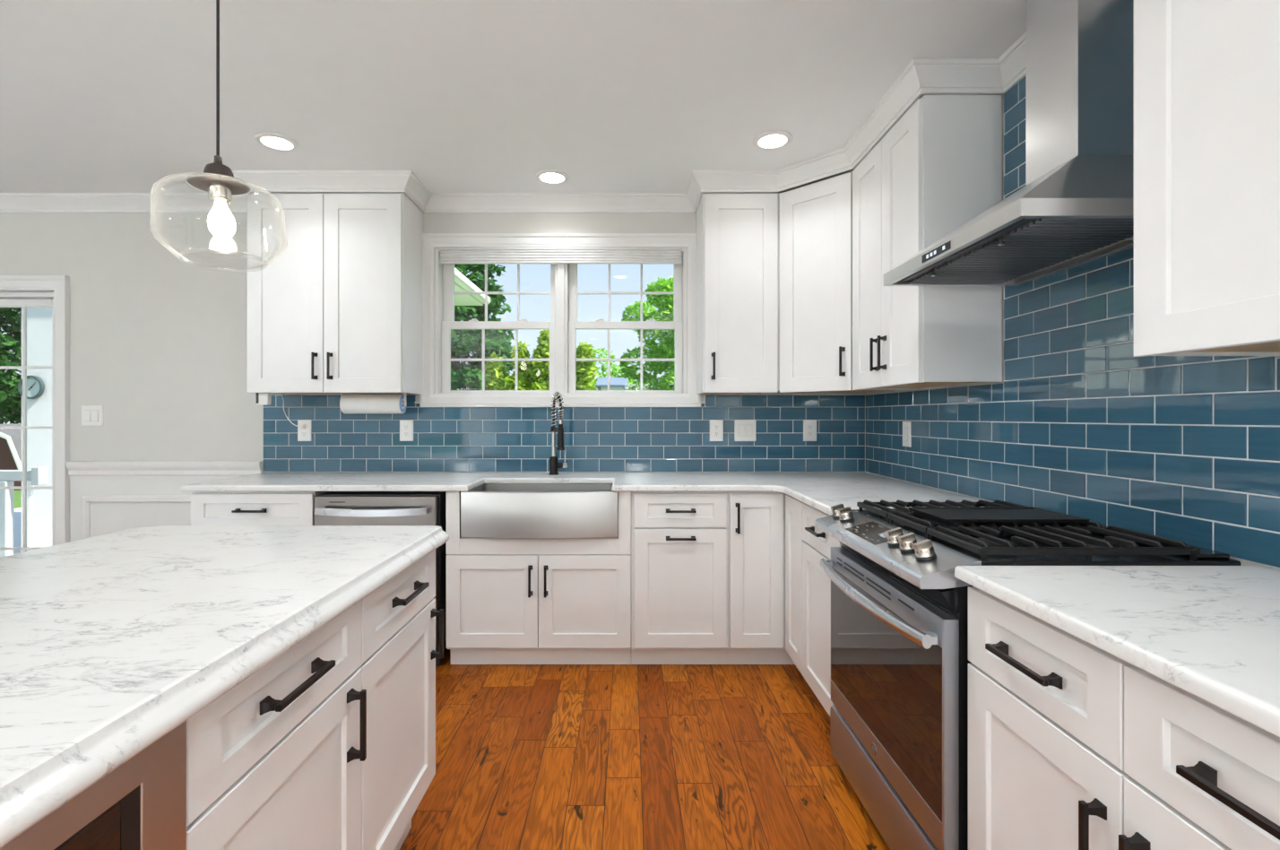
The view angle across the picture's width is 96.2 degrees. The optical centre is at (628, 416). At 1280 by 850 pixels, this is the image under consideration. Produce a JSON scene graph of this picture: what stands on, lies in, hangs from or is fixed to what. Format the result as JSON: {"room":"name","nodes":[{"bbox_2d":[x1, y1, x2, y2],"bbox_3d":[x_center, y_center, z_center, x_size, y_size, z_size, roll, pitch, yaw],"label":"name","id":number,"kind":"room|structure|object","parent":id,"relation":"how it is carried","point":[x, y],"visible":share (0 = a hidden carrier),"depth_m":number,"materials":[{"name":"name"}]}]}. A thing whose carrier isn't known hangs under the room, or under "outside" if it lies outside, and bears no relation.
{"room":"kitchen","nodes":[
{"label":"kitchen","id":0,"kind":"room"},
{"bbox_2d":[0,720,186,849],"bbox_3d":[-0.864,0.610,0.434,0.563,0.456,0.646,0,0,0],"label":"drawer microwave","id":1,"kind":"object","parent":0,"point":[141,804],"visible":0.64,"depth_m":0.67,"materials":[{"name":"silver metal"}]},
{"bbox_2d":[0,212,865,541],"bbox_3d":[-2.036,-0.035,3.533,6.928,2.565,0.164,0,0,0],"label":"wall","id":2,"kind":"structure","parent":0,"point":[159,341],"depth_m":3.45,"materials":[{"name":"paint"}]},
{"bbox_2d":[0,275,69,552],"bbox_3d":[-4.373,0.203,3.516,2.025,2.091,0.178,0,0,0],"label":"door","id":3,"kind":"structure","parent":2,"relation":"in","point":[24,291],"depth_m":3.44,"materials":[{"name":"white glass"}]},
{"bbox_2d":[81,405,103,425],"bbox_3d":[-3.223,-0.004,3.449,0.128,0.124,0.010,0,0,0],"label":"light switch","id":4,"kind":"object","parent":2,"relation":"attached to","point":[91,415],"visible":1,"depth_m":3.45,"materials":[{"name":"plastic"}]},
{"bbox_2d":[81,494,190,538],"bbox_3d":[-2.760,0.760,3.442,1.040,0.575,0.018,0,0,0],"label":"trim","id":5,"kind":"structure","parent":2,"relation":"attached to","point":[86,499],"depth_m":3.44,"materials":[{"name":"white wood"}]},
{"bbox_2d":[65,460,262,478],"bbox_3d":[-2.776,0.323,3.438,1.152,0.106,0.034,0,0,0],"label":"trim","id":6,"kind":"structure","parent":2,"relation":"attached to","point":[76,469],"depth_m":3.44,"materials":[{"name":"white wood"}]},
{"bbox_2d":[247,192,423,394],"bbox_3d":[-1.658,-0.677,3.274,0.848,1.094,0.356,0,0,0],"label":"upper cabinet","id":7,"kind":"object","parent":2,"relation":"attached to","point":[340,310],"visible":0.98,"depth_m":3.14,"materials":[{"name":"white wood"}]},
{"bbox_2d":[255,392,271,405],"bbox_3d":[-2.033,-0.101,3.200,0.066,0.074,0.037,0,0,0],"label":"block","id":8,"kind":"object","parent":7,"relation":"attached to","point":[261,398],"visible":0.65,"depth_m":3.18,"materials":[{"name":"plastic"}]},
{"bbox_2d":[271,392,305,428],"bbox_3d":[-1.991,-0.032,3.337,0.123,0.212,0.198,0,0,0],"label":"power cord","id":9,"kind":"object","parent":7,"relation":"hanging from","point":[301,426],"visible":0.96,"depth_m":3.41,"materials":[{"name":"plastic"}]},
{"bbox_2d":[340,392,406,406],"bbox_3d":[-1.465,-0.099,3.300,0.368,0.078,0.028,0,0,0],"label":"paper towel holder","id":10,"kind":"object","parent":7,"relation":"attached to","point":[404,403],"visible":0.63,"depth_m":3.29,"materials":[{"name":"plastic"}]},
{"bbox_2d":[339,393,406,413],"bbox_3d":[-1.465,-0.072,3.300,0.338,0.113,0.113,0,0,0],"label":"paper towel roll","id":11,"kind":"object","parent":10,"relation":"hanging from","point":[349,402],"visible":0.94,"depth_m":3.25,"materials":[{"name":"white paper"}]},
{"bbox_2d":[0,32,1026,212],"bbox_3d":[-1.892,-1.270,3.271,7.118,0.092,1.380,0,0,13],"label":"trim","id":12,"kind":"structure","parent":2,"relation":"attached to","point":[921,76],"depth_m":3.12,"materials":[{"name":"white wood"}]},
{"bbox_2d":[415,233,705,406],"bbox_3d":[-0.410,-0.575,3.498,1.733,1.038,0.145,0,0,0],"label":"window","id":13,"kind":"structure","parent":2,"relation":"in","point":[563,324],"depth_m":3.46,"materials":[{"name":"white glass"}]},
{"bbox_2d":[439,247,682,263],"bbox_3d":[-0.408,-0.964,3.454,1.457,0.092,0.026,0,0,0],"label":"window shade","id":14,"kind":"object","parent":13,"relation":"attached to","point":[448,255],"visible":1,"depth_m":3.44,"materials":[{"name":"fabric"}]},
{"bbox_2d":[262,395,864,471],"bbox_3d":[-0.389,0.102,3.450,3.615,0.460,0.008,0,0,0],"label":"tile backsplash","id":15,"kind":"structure","parent":2,"relation":"attached to","point":[445,438],"depth_m":3.45,"materials":[{"name":"tile"}]},
{"bbox_2d":[297,419,311,441],"bbox_3d":[-1.944,0.084,3.442,0.081,0.128,0.009,0,0,0],"label":"wall outlet","id":16,"kind":"object","parent":15,"relation":"attached to","point":[303,434],"visible":1,"depth_m":3.44,"materials":[{"name":"plastic"}]},
{"bbox_2d":[399,419,413,441],"bbox_3d":[-1.332,0.084,3.442,0.081,0.128,0.009,0,0,0],"label":"wall outlet","id":17,"kind":"object","parent":15,"relation":"attached to","point":[406,426],"visible":1,"depth_m":3.44,"materials":[{"name":"plastic"}]},
{"bbox_2d":[709,419,723,441],"bbox_3d":[0.525,0.084,3.442,0.081,0.128,0.009,0,0,0],"label":"wall outlet","id":18,"kind":"object","parent":15,"relation":"attached to","point":[716,426],"visible":1,"depth_m":3.44,"materials":[{"name":"plastic"}]},
{"bbox_2d":[734,419,756,441],"bbox_3d":[0.698,0.084,3.441,0.130,0.128,0.010,0,0,0],"label":"light switch","id":19,"kind":"object","parent":15,"relation":"attached to","point":[744,429],"visible":1,"depth_m":3.44,"materials":[{"name":"plastic"}]},
{"bbox_2d":[803,419,816,441],"bbox_3d":[1.086,0.084,3.442,0.081,0.128,0.009,0,0,0],"label":"wall outlet","id":20,"kind":"object","parent":15,"relation":"attached to","point":[809,426],"visible":1,"depth_m":3.44,"materials":[{"name":"plastic"}]},
{"bbox_2d":[807,423,812,429],"bbox_3d":[1.086,0.064,3.439,0.027,0.034,0.003,0,0,0],"label":"receptacle","id":21,"kind":"object","parent":20,"relation":"attached to","point":[809,426],"depth_m":3.44,"materials":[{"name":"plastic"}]},
{"bbox_2d":[807,431,812,436],"bbox_3d":[1.086,0.104,3.439,0.027,0.034,0.003,0,0,0],"label":"receptacle","id":22,"kind":"object","parent":20,"relation":"attached to","point":[809,433],"depth_m":3.44,"materials":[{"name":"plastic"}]},
{"bbox_2d":[696,192,778,394],"bbox_3d":[0.610,-0.677,3.274,0.407,1.094,0.356,0,0,0],"label":"upper cabinet","id":23,"kind":"object","parent":2,"relation":"attached to","point":[737,233],"visible":1,"depth_m":3.14,"materials":[{"name":"white wood"}]},
{"bbox_2d":[771,171,891,393],"bbox_3d":[1.117,-0.677,3.144,0.602,1.094,0.602,0,0,0],"label":"upper cabinet","id":24,"kind":"object","parent":2,"relation":"attached to","point":[815,220],"visible":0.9,"depth_m":2.99,"materials":[{"name":"white wood"}]},
{"bbox_2d":[0,0,1026,197],"bbox_3d":[-2.036,-1.377,-0.022,7.228,0.120,7.455,0,0,0],"label":"ceiling","id":25,"kind":"structure","parent":0,"point":[97,96],"depth_m":2.25,"materials":[{"name":"paint"}]},
{"bbox_2d":[149,0,287,271],"bbox_3d":[-1.022,-0.849,1.446,0.282,0.936,0.281,0,0,0],"label":"pendant light","id":26,"kind":"object","parent":25,"relation":"hanging from","point":[218,179],"visible":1,"depth_m":1.43,"materials":[{"name":"clear glass"}]},
{"bbox_2d":[207,181,232,204],"bbox_3d":[-1.029,-0.560,1.446,0.050,0.042,0.048,0,0,0],"label":"socket","id":27,"kind":"object","parent":26,"relation":"attached to","point":[220,193],"depth_m":1.43,"materials":[{"name":"silver metal"}]},
{"bbox_2d":[253,131,299,151],"bbox_3d":[-1.687,-1.312,2.755,0.184,0.010,0.184,0,0,0],"label":"recessed light","id":28,"kind":"object","parent":25,"relation":"in","point":[276,142],"visible":1,"depth_m":2.74,"materials":[{"name":"white plastic"}]},
{"bbox_2d":[535,169,569,184],"bbox_3d":[-0.421,-1.312,3.157,0.184,0.010,0.184,0,0,0],"label":"recessed light","id":29,"kind":"object","parent":25,"relation":"in","point":[552,177],"visible":1,"depth_m":3.14,"materials":[{"name":"white plastic"}]},
{"bbox_2d":[752,129,792,149],"bbox_3d":[0.685,-1.312,2.737,0.184,0.010,0.184,0,0,0],"label":"recessed light","id":30,"kind":"object","parent":25,"relation":"in","point":[775,139],"visible":1,"depth_m":2.72,"materials":[{"name":"white plastic"}]},
{"bbox_2d":[399,640,890,849],"bbox_3d":[-2.036,1.308,-0.072,6.928,0.120,7.055,0,0,0],"label":"floor","id":31,"kind":"structure","parent":0,"point":[529,756],"depth_m":2.07,"materials":[{"name":"brown wood"}]},
{"bbox_2d":[190,491,328,525],"bbox_3d":[-1.849,0.806,3.108,0.600,0.882,0.654,0,0,0],"label":"base cabinet","id":32,"kind":"object","parent":31,"relation":"on","point":[207,507],"visible":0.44,"depth_m":2.81,"materials":[{"name":"white wood"}]},
{"bbox_2d":[186,600,366,849],"bbox_3d":[-0.868,0.814,1.010,0.634,0.866,0.499,0,0,0],"label":"base cabinet","id":33,"kind":"object","parent":31,"relation":"on","point":[273,762],"visible":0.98,"depth_m":0.99,"materials":[{"name":"white wood"}]},
{"bbox_2d":[0,525,449,847],"bbox_3d":[-1.030,0.357,0.932,0.970,0.046,1.705,0,0,0],"label":"countertop","id":34,"kind":"structure","parent":33,"relation":"on","point":[109,643],"depth_m":0.94,"materials":[{"name":"stone"}]},
{"bbox_2d":[314,491,447,665],"bbox_3d":[-1.238,0.817,3.081,0.609,0.861,0.668,0,0,0],"label":"dishwasher","id":35,"kind":"object","parent":31,"relation":"on","point":[331,507],"visible":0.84,"depth_m":2.81,"materials":[{"name":"silver metal"}]},
{"bbox_2d":[357,549,443,849],"bbox_3d":[-0.868,0.814,1.503,0.634,0.866,0.480,0,0,0],"label":"base cabinet","id":36,"kind":"object","parent":31,"relation":"on","point":[399,653],"visible":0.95,"depth_m":1.48,"materials":[{"name":"white wood"}]},
{"bbox_2d":[445,491,631,664],"bbox_3d":[-0.444,0.806,3.108,0.907,0.882,0.654,0,0,0],"label":"base cabinet","id":37,"kind":"object","parent":31,"relation":"on","point":[509,601],"visible":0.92,"depth_m":2.82,"materials":[{"name":"white wood"}]},
{"bbox_2d":[631,491,728,664],"bbox_3d":[0.253,0.806,3.108,0.481,0.882,0.654,0,0,0],"label":"base cabinet","id":38,"kind":"object","parent":31,"relation":"on","point":[679,540],"visible":0.97,"depth_m":2.82,"materials":[{"name":"white wood"}]},
{"bbox_2d":[726,491,818,699],"bbox_3d":[0.953,0.806,2.984,0.915,0.882,0.912,0,0,0],"label":"base cabinet","id":39,"kind":"object","parent":31,"relation":"on","point":[765,540],"visible":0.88,"depth_m":2.81,"materials":[{"name":"white wood"}]},
{"bbox_2d":[181,472,984,515],"bbox_3d":[-0.378,0.349,2.752,3.596,0.030,1.389,0,0,0],"label":"countertop","id":40,"kind":"structure","parent":39,"relation":"on","point":[821,491],"depth_m":2.85,"materials":[{"name":"stone"}]},
{"bbox_2d":[460,483,617,538],"bbox_3d":[-0.436,0.479,2.957,0.764,0.228,0.376,0,0,0],"label":"farmhouse sink","id":41,"kind":"object","parent":40,"relation":"in","point":[488,510],"visible":0.96,"depth_m":2.78,"materials":[{"name":"metal"}]},
{"bbox_2d":[470,483,612,491],"bbox_3d":[-0.436,0.477,2.978,0.728,0.222,0.333,0,0,0],"label":"basin","id":42,"kind":"object","parent":41,"relation":"in","point":[486,487],"depth_m":3.13,"materials":[{"name":"metal"}]},
{"bbox_2d":[548,391,567,475],"bbox_3d":[-0.379,0.098,3.239,0.107,0.472,0.218,0,0,-21],"label":"spring faucet","id":43,"kind":"object","parent":40,"relation":"on","point":[554,464],"visible":1,"depth_m":3.28,"materials":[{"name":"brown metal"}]},
{"bbox_2d":[802,502,840,716],"bbox_3d":[1.065,0.806,2.294,0.679,0.882,0.460,0,0,0],"label":"base cabinet","id":44,"kind":"object","parent":31,"relation":"on","point":[817,545],"visible":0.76,"depth_m":2.35,"materials":[{"name":"white wood"}]},
{"bbox_2d":[815,499,1240,849],"bbox_3d":[1.026,0.770,1.683,0.757,0.954,0.735,0,0,0],"label":"gas range","id":45,"kind":"object","parent":31,"relation":"on","point":[899,710],"visible":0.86,"depth_m":1.49,"materials":[{"name":"silver metal"}]},
{"bbox_2d":[908,507,1089,521],"bbox_3d":[1.069,0.287,1.685,0.394,0.008,0.214,0,0,0],"label":"griddle","id":46,"kind":"object","parent":45,"relation":"on","point":[943,514],"visible":1,"depth_m":1.67,"materials":[{"name":"metal"}]},
{"bbox_2d":[856,509,1240,565],"bbox_3d":[1.106,0.353,1.683,0.596,0.066,0.735,0,0,0],"label":"cooktop","id":47,"kind":"object","parent":45,"relation":"in","point":[1201,556],"depth_m":1.34,"materials":[{"name":"black metal"}]},
{"bbox_2d":[968,586,1279,849],"bbox_3d":[1.065,0.806,0.884,0.679,0.882,0.813,0,0,0],"label":"base cabinet","id":48,"kind":"object","parent":31,"relation":"on","point":[1073,745],"visible":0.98,"depth_m":0.94,"materials":[{"name":"white wood"}]},
{"bbox_2d":[954,565,1279,736],"bbox_3d":[1.077,0.349,0.878,0.684,0.030,0.836,0,0,0],"label":"countertop","id":49,"kind":"structure","parent":48,"relation":"on","point":[1212,633],"depth_m":0.97,"materials":[{"name":"stone"}]},
{"bbox_2d":[865,94,1279,570],"bbox_3d":[1.488,-0.035,0.007,0.120,2.565,7.215,0,0,0],"label":"wall","id":50,"kind":"structure","parent":0,"point":[1242,562],"depth_m":2.19,"materials":[{"name":"paint"}]},
{"bbox_2d":[852,95,1002,389],"bbox_3d":[1.244,-0.677,2.513,0.350,1.094,0.655,0,0,0],"label":"upper cabinet","id":51,"kind":"object","parent":50,"relation":"attached to","point":[938,168],"visible":0.99,"depth_m":2.19,"materials":[{"name":"white wood"}]},
{"bbox_2d":[883,0,1133,285],"bbox_3d":[1.174,-0.890,1.732,0.489,0.852,0.735,0,0,0],"label":"range hood","id":52,"kind":"object","parent":50,"relation":"attached to","point":[1075,206],"visible":0.95,"depth_m":1.60,"materials":[{"name":"metal"}]},
{"bbox_2d":[865,76,1279,568],"bbox_3d":[1.423,-0.445,1.933,0.008,1.554,3.026,0,0,0],"label":"tile backsplash","id":53,"kind":"structure","parent":50,"relation":"attached to","point":[1186,449],"depth_m":1.74,"materials":[{"name":"tile"}]},
{"bbox_2d":[902,421,911,447],"bbox_3d":[1.414,0.090,2.928,0.010,0.128,0.082,0,0,0],"label":"light switch","id":54,"kind":"object","parent":53,"relation":"attached to","point":[906,425],"visible":1,"depth_m":2.91,"materials":[{"name":"plastic"}]},
{"bbox_2d":[1133,0,1279,356],"bbox_3d":[1.261,-0.677,0.854,0.316,1.094,0.808,0,0,0],"label":"upper cabinet","id":55,"kind":"object","parent":50,"relation":"attached to","point":[1206,73],"visible":1,"depth_m":1.11,"materials":[{"name":"white wood"}]},
{"label":"outside","id":56,"kind":"structure","parent":0,"visible":0},
{"bbox_2d":[14,490,21,508],"bbox_3d":[0.000,1.898,20.000,120.000,0.200,120.000,0,0,0],"label":"ground","id":57,"kind":"structure","parent":56,"point":[17,493],"depth_m":12.51,"materials":[{"name":"green plant"}]},
{"bbox_2d":[0,307,21,423],"bbox_3d":[-22.282,-3.749,20.664,10.436,11.098,6.090,0,0,7],"label":"maple tree","id":58,"kind":"object","parent":57,"relation":"on","point":[10,395],"visible":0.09,"depth_m":19.46,"materials":[{"name":"green plant"}]},
{"bbox_2d":[0,423,21,490],"bbox_3d":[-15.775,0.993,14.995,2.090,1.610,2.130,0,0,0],"label":"house","id":59,"kind":"structure","parent":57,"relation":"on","point":[10,438],"depth_m":14.00,"materials":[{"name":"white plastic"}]},
{"bbox_2d":[14,507,21,553],"bbox_3d":[-5.800,1.573,6.268,6.400,0.450,5.215,0,0,0],"label":"floor","id":60,"kind":"structure","parent":57,"relation":"on","point":[17,511],"depth_m":6.91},
{"bbox_2d":[0,466,47,557],"bbox_3d":[-6.695,0.888,4.900,3.410,0.920,0.080,0,0,0],"label":"deck railing","id":61,"kind":"object","parent":60,"relation":"on","point":[38,475],"visible":0.65,"depth_m":4.88,"materials":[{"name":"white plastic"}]},
{"bbox_2d":[21,268,490,552],"bbox_3d":[-3.960,-0.007,6.480,4.280,3.610,2.160,0,0,0],"label":"house wing","id":62,"kind":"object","parent":57,"relation":"on","point":[39,320],"visible":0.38,"depth_m":5.50,"materials":[{"name":"white plastic"}]},
{"bbox_2d":[18,375,44,398],"bbox_3d":[-5.690,-0.277,5.471,0.224,0.224,0.032,0,0,0],"label":"thermometer","id":63,"kind":"object","parent":62,"relation":"attached to","point":[35,384],"visible":0.69,"depth_m":5.47,"materials":[{"name":"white plastic"}]},
{"bbox_2d":[450,365,458,389],"bbox_3d":[-3.957,0.346,11.354,1.727,2.946,1.384,0,0,27],"label":"bush","id":64,"kind":"object","parent":57,"relation":"on","point":[453,371],"visible":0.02,"depth_m":11.44,"materials":[{"name":"green plant"}]},
{"bbox_2d":[450,263,518,389],"bbox_3d":[-4.373,-2.587,14.850,4.669,8.830,4.824,0,0,0],"label":"fir tree","id":65,"kind":"object","parent":57,"relation":"on","point":[469,376],"visible":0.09,"depth_m":14.30,"materials":[{"name":"green plant"}]},
{"bbox_2d":[480,328,596,390],"bbox_3d":[-1.900,0.063,12.001,3.021,3.806,1.232,0,0,3],"label":"hedge","id":66,"kind":"object","parent":57,"relation":"on","point":[531,375],"visible":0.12,"depth_m":11.87,"materials":[{"name":"green plant"}]},
{"bbox_2d":[575,347,648,389],"bbox_3d":[-2.833,-2.075,50.532,8.772,7.751,5.913,0,0,-26],"label":"maple tree","id":67,"kind":"object","parent":57,"relation":"on","point":[613,373],"visible":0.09,"depth_m":49.46,"materials":[{"name":"green plant"}]},
{"bbox_2d":[596,377,628,389],"bbox_3d":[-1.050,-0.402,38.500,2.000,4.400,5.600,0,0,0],"label":"house","id":68,"kind":"structure","parent":57,"relation":"on","point":[616,383],"depth_m":36.29,"materials":[{"name":"white plastic"}]},
{"bbox_2d":[618,276,674,390],"bbox_3d":[1.716,-0.943,14.986,3.403,5.489,3.832,0,0,-35],"label":"maple tree","id":69,"kind":"object","parent":57,"relation":"on","point":[665,349],"visible":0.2,"depth_m":14.57,"materials":[{"name":"green plant"}]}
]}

